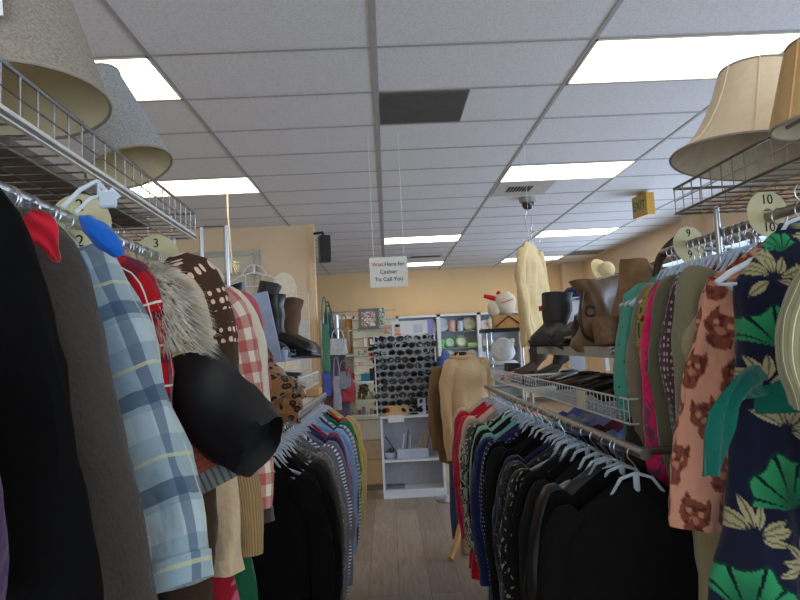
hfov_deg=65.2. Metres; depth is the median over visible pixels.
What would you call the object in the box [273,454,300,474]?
clothes hanger
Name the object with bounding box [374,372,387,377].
sunglasses
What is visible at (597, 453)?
clothes hanger
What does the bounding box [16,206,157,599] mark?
coat
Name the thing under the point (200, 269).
cardigan
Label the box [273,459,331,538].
jacket
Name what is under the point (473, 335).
china cabinet
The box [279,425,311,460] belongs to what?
clothes hanger
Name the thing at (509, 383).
shelf
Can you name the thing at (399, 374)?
sunglasses
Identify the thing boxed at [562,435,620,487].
clothes hanger
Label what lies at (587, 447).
clothes hanger
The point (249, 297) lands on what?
blouse
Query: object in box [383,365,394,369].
sunglasses
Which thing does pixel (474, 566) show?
robe
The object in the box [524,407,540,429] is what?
clothes hanger
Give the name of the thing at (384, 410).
sunglasses
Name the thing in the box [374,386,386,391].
sunglasses
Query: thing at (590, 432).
clothes hanger
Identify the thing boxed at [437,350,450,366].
jacket
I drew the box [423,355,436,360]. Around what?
sunglasses
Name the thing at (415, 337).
sunglasses
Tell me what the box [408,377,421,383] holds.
sunglasses
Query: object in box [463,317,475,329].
plate
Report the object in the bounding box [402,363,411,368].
sunglasses
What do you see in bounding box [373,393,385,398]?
sunglasses
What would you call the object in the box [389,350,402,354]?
sunglasses
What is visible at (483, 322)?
plate
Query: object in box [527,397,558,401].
baseboard
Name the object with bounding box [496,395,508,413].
clothes hanger
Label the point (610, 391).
shoe
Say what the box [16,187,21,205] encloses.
clothes hanger
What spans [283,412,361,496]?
sweater
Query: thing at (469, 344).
glass dish
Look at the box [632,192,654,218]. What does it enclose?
exit sign
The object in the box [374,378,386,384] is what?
sunglasses
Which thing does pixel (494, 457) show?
cardigan
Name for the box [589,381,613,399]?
shoe
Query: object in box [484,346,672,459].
clothes rack
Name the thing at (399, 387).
sunglasses
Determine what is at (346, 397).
handbag
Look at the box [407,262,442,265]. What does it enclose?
diffuser
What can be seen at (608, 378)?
shoe
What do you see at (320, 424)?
shirt
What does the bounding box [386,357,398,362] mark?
sunglasses
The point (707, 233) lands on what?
clothes hanger
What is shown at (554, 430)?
clothes hanger
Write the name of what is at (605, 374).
shoe
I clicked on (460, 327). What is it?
mug
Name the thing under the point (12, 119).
shelf
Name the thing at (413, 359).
sunglasses
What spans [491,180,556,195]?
ceiling vent
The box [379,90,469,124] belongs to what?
ceiling vent
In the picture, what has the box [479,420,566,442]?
sweater
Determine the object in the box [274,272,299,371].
ironing board
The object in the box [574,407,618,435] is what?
shirt
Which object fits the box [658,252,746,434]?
shirt
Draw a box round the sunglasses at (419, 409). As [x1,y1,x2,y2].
[412,406,423,411]
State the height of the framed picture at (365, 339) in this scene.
0.118 m
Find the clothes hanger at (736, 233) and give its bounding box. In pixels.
[724,233,739,258]
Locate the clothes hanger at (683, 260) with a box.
[628,260,690,306]
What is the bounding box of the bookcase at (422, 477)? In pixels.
[380,414,446,498]
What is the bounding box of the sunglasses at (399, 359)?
[395,356,408,362]
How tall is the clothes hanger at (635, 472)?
0.200 m
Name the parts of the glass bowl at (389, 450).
lid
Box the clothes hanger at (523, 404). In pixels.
[516,404,535,423]
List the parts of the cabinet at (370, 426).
drawer, drawer, drawer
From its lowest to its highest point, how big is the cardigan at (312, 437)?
0.820 m
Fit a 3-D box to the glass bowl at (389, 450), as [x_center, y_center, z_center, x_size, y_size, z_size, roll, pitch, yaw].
[-0.091,1.445,5.911,0.110,0.104,0.110,-3,-4,-1]
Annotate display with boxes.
[373,332,435,417]
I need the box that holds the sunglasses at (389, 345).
[379,343,392,349]
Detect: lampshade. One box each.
[0,0,112,140]
[83,63,173,189]
[669,54,799,181]
[768,37,799,141]
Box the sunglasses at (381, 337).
[372,336,383,341]
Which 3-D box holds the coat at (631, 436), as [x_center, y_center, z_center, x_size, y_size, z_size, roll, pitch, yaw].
[0.951,0.687,1.951,0.573,1.370,0.148,-2,-4,-7]
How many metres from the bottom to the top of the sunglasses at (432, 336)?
0.064 m
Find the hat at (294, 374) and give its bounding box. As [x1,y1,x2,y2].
[285,371,302,380]
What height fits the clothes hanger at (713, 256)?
0.200 m
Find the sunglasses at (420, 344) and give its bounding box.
[416,341,426,346]
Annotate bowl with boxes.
[385,447,395,458]
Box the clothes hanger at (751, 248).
[717,220,754,272]
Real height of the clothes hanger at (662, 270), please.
0.200 m
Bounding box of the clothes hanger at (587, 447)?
[572,428,601,459]
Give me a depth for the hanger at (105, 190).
0.72 m
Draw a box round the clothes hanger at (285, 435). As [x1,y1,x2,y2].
[281,422,315,453]
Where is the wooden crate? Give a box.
[383,404,407,415]
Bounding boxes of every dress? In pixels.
[234,557,257,599]
[470,423,579,599]
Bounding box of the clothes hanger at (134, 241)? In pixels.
[124,241,140,254]
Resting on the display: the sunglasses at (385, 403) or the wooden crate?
the sunglasses at (385, 403)
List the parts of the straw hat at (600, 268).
post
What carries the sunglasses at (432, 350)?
on the display
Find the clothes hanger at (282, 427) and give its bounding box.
[278,427,311,461]
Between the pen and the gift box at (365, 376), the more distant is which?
the gift box at (365, 376)
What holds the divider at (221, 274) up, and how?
hanging from the clothes rack at (11, 118)
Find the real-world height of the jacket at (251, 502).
0.855 m
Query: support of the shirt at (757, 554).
hanging from the clothes hanger at (797, 184)
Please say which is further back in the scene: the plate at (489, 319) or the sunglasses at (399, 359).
the plate at (489, 319)
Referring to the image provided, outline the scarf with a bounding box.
[267,347,306,425]
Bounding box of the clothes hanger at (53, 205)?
[49,202,56,218]
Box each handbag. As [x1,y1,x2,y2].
[321,296,330,371]
[321,383,336,410]
[322,372,331,395]
[324,305,334,337]
[325,301,331,334]
[330,328,346,354]
[330,335,339,391]
[333,356,341,409]
[337,402,351,416]
[338,360,350,388]
[339,355,346,370]
[340,314,349,347]
[341,369,355,401]
[346,366,352,392]
[461,538,468,554]
[504,363,520,372]
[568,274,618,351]
[570,313,578,338]
[592,316,619,345]
[611,258,677,316]
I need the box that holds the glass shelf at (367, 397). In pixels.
[356,396,374,399]
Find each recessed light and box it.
[94,57,183,101]
[129,177,260,197]
[383,234,461,243]
[407,261,443,266]
[499,160,635,182]
[501,256,562,261]
[534,227,620,237]
[566,32,799,84]
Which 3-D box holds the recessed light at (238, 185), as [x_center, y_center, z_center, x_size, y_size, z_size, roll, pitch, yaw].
[-2.022,-1.098,6.112,1.204,0.008,0.594,-3,-4,-1]
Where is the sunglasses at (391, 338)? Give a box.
[389,336,400,341]
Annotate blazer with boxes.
[274,449,342,597]
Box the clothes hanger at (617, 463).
[602,440,630,468]
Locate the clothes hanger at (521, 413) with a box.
[511,401,523,420]
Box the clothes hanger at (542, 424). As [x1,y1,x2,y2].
[528,410,552,436]
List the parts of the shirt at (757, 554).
sash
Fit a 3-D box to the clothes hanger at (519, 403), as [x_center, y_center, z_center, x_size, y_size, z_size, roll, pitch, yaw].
[0.582,0.570,2.920,0.387,0.200,0.017,-3,-4,9]
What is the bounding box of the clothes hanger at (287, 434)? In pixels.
[284,423,298,439]
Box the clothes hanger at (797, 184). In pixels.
[714,182,799,285]
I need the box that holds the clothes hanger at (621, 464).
[604,442,641,475]
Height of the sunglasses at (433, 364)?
0.056 m
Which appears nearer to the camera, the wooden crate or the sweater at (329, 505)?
the sweater at (329, 505)
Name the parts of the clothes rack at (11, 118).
rail, frame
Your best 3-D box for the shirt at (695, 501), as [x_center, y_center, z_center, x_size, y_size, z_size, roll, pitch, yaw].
[0.904,0.368,1.455,0.644,1.020,0.156,-2,-4,-6]
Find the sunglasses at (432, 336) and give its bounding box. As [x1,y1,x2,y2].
[426,334,436,339]
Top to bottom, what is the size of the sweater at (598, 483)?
0.970 m
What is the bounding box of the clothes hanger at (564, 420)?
[555,420,582,448]
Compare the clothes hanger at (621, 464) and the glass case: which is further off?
the glass case
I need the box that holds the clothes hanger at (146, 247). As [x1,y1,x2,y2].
[135,247,151,259]
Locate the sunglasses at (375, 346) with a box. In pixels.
[370,343,384,349]
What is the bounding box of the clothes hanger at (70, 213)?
[66,210,73,227]
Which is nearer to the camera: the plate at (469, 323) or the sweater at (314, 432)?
the sweater at (314, 432)
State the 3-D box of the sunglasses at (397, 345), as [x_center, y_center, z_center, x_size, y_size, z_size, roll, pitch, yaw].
[-0.002,0.434,5.950,0.135,0.056,0.052,0,-5,-35]
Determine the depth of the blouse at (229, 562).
1.22 m
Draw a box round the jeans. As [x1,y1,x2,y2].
[449,461,457,538]
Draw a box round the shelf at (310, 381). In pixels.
[296,371,318,390]
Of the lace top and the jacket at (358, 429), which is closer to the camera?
the lace top
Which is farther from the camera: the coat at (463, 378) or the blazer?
the coat at (463, 378)
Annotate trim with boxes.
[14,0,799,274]
[299,320,312,417]
[307,224,320,408]
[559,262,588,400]
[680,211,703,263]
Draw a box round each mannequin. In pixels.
[436,348,449,503]
[447,352,465,560]
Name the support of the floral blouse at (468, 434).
hanging from the clothes hanger
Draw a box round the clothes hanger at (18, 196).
[10,184,19,204]
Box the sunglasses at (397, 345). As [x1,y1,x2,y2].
[394,343,405,347]
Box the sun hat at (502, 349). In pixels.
[490,338,518,364]
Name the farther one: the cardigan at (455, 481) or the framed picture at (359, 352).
the framed picture at (359, 352)
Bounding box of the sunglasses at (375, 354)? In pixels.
[372,351,381,356]
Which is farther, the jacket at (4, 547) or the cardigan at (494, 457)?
the cardigan at (494, 457)
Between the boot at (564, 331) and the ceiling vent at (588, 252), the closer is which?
the boot at (564, 331)
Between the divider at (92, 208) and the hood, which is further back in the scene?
the divider at (92, 208)
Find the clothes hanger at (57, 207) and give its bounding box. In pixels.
[54,204,61,222]
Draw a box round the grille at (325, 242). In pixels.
[320,236,330,259]
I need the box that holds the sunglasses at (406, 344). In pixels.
[403,342,415,347]
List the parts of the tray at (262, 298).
panel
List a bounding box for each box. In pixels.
[361,373,369,380]
[369,368,374,379]
[410,396,427,413]
[492,314,518,328]
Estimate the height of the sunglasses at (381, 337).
0.061 m
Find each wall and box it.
[316,264,565,397]
[352,309,395,410]
[582,176,799,403]
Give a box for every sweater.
[136,259,236,493]
[273,455,341,599]
[281,435,350,599]
[282,417,358,543]
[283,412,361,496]
[283,426,353,504]
[309,409,360,461]
[452,401,525,467]
[471,416,561,599]
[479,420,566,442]
[483,425,596,524]
[492,438,622,599]
[537,466,662,585]
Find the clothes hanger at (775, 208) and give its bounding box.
[771,208,787,225]
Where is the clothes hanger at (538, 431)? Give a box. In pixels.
[534,412,559,437]
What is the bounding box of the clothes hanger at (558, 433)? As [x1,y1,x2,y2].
[543,416,563,443]
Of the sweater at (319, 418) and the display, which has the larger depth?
the display
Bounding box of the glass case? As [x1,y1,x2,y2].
[352,379,376,416]
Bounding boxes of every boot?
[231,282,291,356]
[257,280,281,293]
[268,294,318,357]
[284,297,321,357]
[512,340,547,381]
[529,291,572,346]
[532,355,571,376]
[546,306,582,349]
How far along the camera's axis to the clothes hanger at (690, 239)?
1.93 m
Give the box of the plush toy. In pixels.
[483,291,515,316]
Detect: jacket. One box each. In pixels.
[0,476,8,599]
[78,215,123,282]
[144,258,282,476]
[237,370,263,557]
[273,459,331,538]
[329,408,366,518]
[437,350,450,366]
[492,432,609,598]
[512,450,622,599]
[647,256,732,486]
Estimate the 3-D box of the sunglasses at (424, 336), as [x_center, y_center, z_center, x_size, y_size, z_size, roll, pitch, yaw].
[0.215,0.357,5.961,0.134,0.061,0.051,-5,-5,33]
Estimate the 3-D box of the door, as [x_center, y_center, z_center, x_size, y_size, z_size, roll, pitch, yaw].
[-2.349,0.738,8.059,1.164,2.740,0.050,-3,-4,-1]
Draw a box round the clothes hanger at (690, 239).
[638,239,705,303]
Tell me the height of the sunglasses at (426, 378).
0.066 m
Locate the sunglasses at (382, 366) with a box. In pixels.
[373,364,385,370]
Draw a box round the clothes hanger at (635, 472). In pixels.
[613,448,664,493]
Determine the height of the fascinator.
0.158 m
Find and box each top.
[283,439,346,599]
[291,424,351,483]
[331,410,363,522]
[493,443,622,599]
[640,259,725,485]
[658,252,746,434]
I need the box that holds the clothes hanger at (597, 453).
[579,432,612,468]
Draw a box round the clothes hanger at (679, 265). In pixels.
[630,262,701,306]
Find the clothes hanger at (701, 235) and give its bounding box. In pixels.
[690,235,713,265]
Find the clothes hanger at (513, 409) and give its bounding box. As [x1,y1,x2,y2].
[501,398,522,418]
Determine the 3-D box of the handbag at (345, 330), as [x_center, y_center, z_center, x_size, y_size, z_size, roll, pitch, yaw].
[-0.511,0.285,5.747,0.089,0.314,0.049,-3,-4,-1]
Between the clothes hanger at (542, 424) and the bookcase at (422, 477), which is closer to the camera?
the clothes hanger at (542, 424)
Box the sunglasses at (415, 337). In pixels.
[405,335,417,340]
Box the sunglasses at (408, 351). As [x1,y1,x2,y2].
[402,349,412,355]
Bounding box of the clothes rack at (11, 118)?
[0,56,230,285]
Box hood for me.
[78,215,123,257]
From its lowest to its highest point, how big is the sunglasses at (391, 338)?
0.053 m
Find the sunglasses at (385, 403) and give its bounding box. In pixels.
[382,401,395,405]
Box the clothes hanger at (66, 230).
[65,225,83,244]
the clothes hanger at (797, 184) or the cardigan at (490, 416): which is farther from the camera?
the cardigan at (490, 416)
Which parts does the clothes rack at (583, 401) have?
post, rail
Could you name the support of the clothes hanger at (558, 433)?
hanging from the clothes rack at (583, 401)
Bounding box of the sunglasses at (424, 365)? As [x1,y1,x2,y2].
[417,363,427,368]
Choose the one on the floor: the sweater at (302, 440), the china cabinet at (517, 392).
the china cabinet at (517, 392)
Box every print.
[361,311,375,326]
[378,308,384,324]
[385,326,391,332]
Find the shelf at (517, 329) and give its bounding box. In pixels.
[479,327,519,332]
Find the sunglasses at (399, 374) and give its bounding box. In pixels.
[390,371,402,376]
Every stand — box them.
[319,310,352,354]
[358,384,369,398]
[479,327,529,408]
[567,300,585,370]
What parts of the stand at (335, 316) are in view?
arm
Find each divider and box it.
[55,194,111,246]
[133,235,178,263]
[214,266,223,281]
[673,226,704,261]
[747,191,787,236]
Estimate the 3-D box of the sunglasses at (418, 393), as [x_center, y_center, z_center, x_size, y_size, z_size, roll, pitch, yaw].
[0.225,0.891,5.922,0.134,0.058,0.053,-1,-4,-25]
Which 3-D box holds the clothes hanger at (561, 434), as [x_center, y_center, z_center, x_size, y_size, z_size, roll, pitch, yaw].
[0.594,0.524,2.288,0.387,0.200,0.017,-3,-4,2]
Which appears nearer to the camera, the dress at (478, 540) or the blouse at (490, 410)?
the dress at (478, 540)
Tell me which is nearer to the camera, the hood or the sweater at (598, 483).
the hood
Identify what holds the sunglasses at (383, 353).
on the display
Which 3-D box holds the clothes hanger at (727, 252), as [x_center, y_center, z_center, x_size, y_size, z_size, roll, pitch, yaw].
[0.918,-0.109,1.682,0.387,0.200,0.017,-2,-4,-6]
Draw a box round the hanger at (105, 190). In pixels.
[60,179,120,214]
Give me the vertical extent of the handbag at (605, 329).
0.105 m
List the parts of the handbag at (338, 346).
handle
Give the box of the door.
[192,250,260,294]
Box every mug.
[448,320,456,330]
[457,321,463,330]
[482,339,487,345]
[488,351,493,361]
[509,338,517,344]
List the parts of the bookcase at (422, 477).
panel, shelf, shelf, panel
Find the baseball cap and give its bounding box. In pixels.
[564,287,579,300]
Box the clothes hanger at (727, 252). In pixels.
[715,224,745,270]
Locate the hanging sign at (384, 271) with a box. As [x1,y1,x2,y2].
[367,131,407,287]
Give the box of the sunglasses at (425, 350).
[418,348,429,353]
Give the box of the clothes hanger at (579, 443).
[560,425,592,460]
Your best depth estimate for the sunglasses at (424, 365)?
5.92 m
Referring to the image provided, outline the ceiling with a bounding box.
[16,0,799,275]
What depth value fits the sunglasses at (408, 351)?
5.92 m
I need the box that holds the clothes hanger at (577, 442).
[562,424,591,455]
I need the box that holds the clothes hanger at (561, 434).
[549,418,572,442]
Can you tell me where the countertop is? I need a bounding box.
[354,410,379,419]
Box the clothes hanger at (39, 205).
[14,194,40,207]
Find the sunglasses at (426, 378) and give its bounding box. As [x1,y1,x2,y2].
[420,376,429,382]
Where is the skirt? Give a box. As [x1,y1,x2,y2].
[212,575,239,599]
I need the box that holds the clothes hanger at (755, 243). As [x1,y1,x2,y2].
[728,221,757,265]
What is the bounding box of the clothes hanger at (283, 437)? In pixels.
[281,423,295,445]
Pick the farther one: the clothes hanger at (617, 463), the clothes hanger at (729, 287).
the clothes hanger at (617, 463)
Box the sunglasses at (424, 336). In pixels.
[418,334,427,340]
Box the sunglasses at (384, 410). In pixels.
[375,408,387,413]
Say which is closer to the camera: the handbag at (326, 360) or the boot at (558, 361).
the boot at (558, 361)
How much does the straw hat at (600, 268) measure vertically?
0.586 m
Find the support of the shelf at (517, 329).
attached to the display stand at (517, 329)
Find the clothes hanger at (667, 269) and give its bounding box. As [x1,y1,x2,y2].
[623,246,680,306]
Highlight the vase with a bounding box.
[345,319,352,329]
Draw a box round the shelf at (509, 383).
[490,365,582,389]
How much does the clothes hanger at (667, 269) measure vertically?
0.200 m
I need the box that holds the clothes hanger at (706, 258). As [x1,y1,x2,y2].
[700,231,731,265]
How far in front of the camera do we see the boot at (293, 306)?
3.18 m
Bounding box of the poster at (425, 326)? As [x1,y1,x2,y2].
[392,319,433,335]
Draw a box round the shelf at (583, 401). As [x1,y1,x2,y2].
[524,374,639,424]
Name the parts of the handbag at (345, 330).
handle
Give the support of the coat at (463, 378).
on the mannequin at (457, 538)
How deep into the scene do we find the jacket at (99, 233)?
0.78 m
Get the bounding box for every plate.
[435,318,447,331]
[444,336,455,347]
[456,336,466,346]
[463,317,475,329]
[481,320,489,328]
[487,317,491,328]
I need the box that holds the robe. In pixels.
[456,404,534,579]
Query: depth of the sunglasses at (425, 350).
5.92 m
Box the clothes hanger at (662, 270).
[619,247,684,307]
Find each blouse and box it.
[177,273,244,577]
[228,286,269,400]
[237,289,270,389]
[458,405,536,477]
[460,411,552,560]
[467,412,551,554]
[479,427,527,588]
[498,448,588,599]
[523,461,636,599]
[636,282,654,361]
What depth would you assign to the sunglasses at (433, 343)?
5.93 m
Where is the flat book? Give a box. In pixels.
[387,483,404,488]
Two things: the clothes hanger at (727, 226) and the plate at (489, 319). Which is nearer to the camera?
the clothes hanger at (727, 226)
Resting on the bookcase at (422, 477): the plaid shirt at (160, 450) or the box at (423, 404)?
the box at (423, 404)
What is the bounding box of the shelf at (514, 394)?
[496,393,522,396]
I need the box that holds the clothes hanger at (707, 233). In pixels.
[696,233,715,264]
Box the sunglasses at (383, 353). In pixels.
[381,351,390,355]
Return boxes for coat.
[0,188,103,599]
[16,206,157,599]
[157,324,217,599]
[252,465,333,599]
[439,351,494,460]
[623,417,647,471]
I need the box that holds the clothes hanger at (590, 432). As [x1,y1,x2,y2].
[559,432,611,486]
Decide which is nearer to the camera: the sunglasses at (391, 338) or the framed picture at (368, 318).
the sunglasses at (391, 338)
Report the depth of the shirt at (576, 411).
3.57 m
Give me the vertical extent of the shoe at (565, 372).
0.072 m
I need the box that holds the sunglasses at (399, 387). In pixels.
[395,385,406,390]
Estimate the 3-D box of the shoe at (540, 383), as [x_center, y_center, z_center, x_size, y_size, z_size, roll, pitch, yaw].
[0.822,0.448,3.543,0.250,0.069,0.073,-1,-4,-21]
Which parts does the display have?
rail, rail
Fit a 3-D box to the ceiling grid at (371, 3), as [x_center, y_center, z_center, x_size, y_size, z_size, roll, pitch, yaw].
[-0.184,-1.227,5.600,8.800,0.007,17.000,-3,-4,-1]
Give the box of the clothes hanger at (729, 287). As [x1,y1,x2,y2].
[728,201,799,290]
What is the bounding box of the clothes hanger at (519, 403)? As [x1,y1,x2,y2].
[495,403,526,435]
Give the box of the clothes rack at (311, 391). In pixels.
[283,293,326,426]
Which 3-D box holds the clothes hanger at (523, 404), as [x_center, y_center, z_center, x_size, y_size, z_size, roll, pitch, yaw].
[0.583,0.564,2.838,0.387,0.200,0.017,-3,-4,3]
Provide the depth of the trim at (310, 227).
8.15 m
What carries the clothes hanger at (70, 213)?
hanging from the clothes rack at (11, 118)
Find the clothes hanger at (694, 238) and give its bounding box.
[641,238,711,301]
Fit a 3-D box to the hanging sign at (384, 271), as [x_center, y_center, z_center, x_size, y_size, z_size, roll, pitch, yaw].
[-0.109,-0.694,4.742,0.285,1.196,0.007,-3,-4,-1]
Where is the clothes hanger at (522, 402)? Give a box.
[515,402,527,422]
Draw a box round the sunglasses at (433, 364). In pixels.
[426,362,436,367]
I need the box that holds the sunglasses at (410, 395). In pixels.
[400,392,413,397]
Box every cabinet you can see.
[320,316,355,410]
[354,410,382,489]
[396,314,439,361]
[438,312,480,356]
[478,311,524,402]
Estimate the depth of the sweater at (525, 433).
2.56 m
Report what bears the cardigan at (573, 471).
hanging from the clothes hanger at (597, 453)
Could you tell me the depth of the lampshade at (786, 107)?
1.21 m
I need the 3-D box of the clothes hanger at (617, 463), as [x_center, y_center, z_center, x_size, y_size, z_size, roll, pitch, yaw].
[0.605,0.484,1.731,0.387,0.200,0.017,-2,-4,-6]
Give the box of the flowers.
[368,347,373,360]
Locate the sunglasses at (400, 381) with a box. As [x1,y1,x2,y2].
[392,378,404,383]
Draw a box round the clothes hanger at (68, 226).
[67,226,78,247]
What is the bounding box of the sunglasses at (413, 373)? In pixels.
[409,370,420,376]
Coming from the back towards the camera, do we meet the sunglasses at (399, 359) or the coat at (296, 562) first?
the sunglasses at (399, 359)
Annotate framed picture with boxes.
[357,350,366,355]
[357,361,363,366]
[358,308,378,329]
[363,337,368,347]
[368,337,373,345]
[376,307,385,325]
[384,325,391,333]
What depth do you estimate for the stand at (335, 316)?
5.92 m
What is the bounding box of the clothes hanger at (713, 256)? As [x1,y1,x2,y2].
[705,228,734,266]
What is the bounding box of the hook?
[521,112,539,242]
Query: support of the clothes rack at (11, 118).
on the floor
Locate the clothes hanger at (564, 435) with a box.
[551,419,575,444]
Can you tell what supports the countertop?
on the cabinet at (370, 426)
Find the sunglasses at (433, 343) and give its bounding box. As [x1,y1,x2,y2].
[426,341,438,346]
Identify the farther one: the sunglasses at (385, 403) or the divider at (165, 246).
the sunglasses at (385, 403)
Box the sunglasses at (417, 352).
[408,349,420,354]
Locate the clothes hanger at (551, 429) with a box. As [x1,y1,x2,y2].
[542,413,562,432]
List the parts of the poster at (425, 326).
printed panel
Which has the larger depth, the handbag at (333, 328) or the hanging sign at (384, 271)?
the handbag at (333, 328)
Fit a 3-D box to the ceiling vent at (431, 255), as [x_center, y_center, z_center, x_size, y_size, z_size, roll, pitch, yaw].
[0.299,-0.807,11.646,1.000,0.025,0.220,-3,-4,-1]
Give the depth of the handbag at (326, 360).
5.63 m
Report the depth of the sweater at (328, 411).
3.74 m
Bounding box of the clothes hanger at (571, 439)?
[530,421,584,470]
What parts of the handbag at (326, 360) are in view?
handle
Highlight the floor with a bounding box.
[346,401,576,599]
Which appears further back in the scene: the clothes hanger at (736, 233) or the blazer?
the blazer
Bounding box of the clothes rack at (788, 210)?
[659,118,799,263]
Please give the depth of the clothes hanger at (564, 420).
2.19 m
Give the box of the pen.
[406,430,408,456]
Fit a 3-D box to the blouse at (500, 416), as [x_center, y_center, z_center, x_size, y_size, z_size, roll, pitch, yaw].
[0.597,0.969,3.141,0.524,0.800,0.108,-3,-4,-1]
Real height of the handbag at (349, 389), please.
0.246 m
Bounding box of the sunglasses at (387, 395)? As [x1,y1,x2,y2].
[385,393,396,399]
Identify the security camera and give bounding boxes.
[519,196,535,209]
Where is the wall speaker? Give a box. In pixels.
[313,231,330,262]
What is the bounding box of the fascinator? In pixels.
[653,237,673,276]
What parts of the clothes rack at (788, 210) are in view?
frame, post, rail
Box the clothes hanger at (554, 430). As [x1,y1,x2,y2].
[541,415,560,438]
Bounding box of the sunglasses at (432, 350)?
[425,348,437,353]
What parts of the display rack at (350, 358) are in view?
frame, panel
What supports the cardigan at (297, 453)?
hanging from the clothes hanger at (282, 427)
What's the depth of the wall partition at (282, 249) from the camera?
8.20 m
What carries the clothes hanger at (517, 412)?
hanging from the clothes rack at (583, 401)
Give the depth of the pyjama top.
1.76 m
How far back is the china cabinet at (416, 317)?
13.58 m
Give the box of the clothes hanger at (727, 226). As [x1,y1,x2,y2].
[709,226,744,268]
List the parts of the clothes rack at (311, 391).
grid panel, rail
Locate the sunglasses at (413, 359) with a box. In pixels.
[410,356,419,361]
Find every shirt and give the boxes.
[78,243,213,593]
[117,255,173,404]
[224,284,274,523]
[282,434,352,593]
[283,416,361,542]
[293,419,358,554]
[314,424,354,508]
[535,480,698,599]
[554,400,595,424]
[562,403,615,431]
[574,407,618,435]
[586,415,622,442]
[599,429,624,449]
[613,270,679,436]
[668,242,762,533]
[702,223,799,599]
[775,270,799,410]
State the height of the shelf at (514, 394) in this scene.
0.020 m
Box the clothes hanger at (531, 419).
[519,406,540,429]
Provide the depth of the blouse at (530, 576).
1.77 m
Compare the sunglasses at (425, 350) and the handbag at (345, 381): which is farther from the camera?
the sunglasses at (425, 350)
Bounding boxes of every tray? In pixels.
[251,291,303,361]
[396,446,428,458]
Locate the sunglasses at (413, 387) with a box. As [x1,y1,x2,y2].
[406,385,416,390]
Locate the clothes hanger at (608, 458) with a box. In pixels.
[591,437,624,472]
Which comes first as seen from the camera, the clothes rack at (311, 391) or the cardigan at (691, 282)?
the cardigan at (691, 282)
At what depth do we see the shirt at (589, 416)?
3.37 m
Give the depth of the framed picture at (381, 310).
6.91 m
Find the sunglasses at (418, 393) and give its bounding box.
[417,391,427,396]
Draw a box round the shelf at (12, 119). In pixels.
[0,56,196,240]
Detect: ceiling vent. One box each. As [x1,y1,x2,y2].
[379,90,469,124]
[389,254,442,257]
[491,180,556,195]
[567,250,603,255]
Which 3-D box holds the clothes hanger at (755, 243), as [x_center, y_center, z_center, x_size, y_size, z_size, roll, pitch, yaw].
[0.919,-0.114,1.610,0.387,0.200,0.017,-3,-4,5]
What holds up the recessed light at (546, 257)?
in the ceiling
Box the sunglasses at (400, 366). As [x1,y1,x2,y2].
[394,364,403,369]
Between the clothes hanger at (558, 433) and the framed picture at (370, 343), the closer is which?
the clothes hanger at (558, 433)
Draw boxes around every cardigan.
[162,252,239,599]
[279,446,345,599]
[283,431,355,585]
[292,412,361,474]
[427,366,448,463]
[450,397,522,459]
[453,407,485,568]
[464,408,544,436]
[469,413,562,599]
[482,432,599,599]
[514,240,549,347]
[519,458,612,599]
[625,282,653,445]
[671,248,754,570]
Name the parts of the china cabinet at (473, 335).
panel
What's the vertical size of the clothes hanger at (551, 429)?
0.200 m
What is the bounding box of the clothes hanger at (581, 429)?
[572,429,594,460]
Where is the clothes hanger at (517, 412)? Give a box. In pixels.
[508,399,525,416]
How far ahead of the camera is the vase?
8.05 m
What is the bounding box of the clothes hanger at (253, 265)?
[230,253,275,286]
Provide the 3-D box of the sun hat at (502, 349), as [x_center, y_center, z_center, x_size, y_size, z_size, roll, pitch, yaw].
[0.741,0.365,4.500,0.224,0.188,0.224,-3,-4,-1]
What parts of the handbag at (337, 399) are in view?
handle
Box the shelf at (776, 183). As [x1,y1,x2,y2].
[673,118,799,214]
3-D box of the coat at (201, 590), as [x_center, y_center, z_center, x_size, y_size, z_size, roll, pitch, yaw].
[-0.602,0.543,1.181,0.546,1.220,0.142,-3,-4,-1]
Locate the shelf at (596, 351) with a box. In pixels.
[591,346,614,356]
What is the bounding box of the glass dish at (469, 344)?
[467,342,477,346]
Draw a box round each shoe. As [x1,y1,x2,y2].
[289,348,295,357]
[499,368,518,379]
[512,370,538,382]
[519,376,531,384]
[525,372,559,386]
[542,369,578,385]
[553,370,598,386]
[555,372,604,389]
[558,335,570,345]
[575,375,613,394]
[576,373,612,385]
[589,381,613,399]
[600,387,615,401]
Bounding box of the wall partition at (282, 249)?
[122,225,313,408]

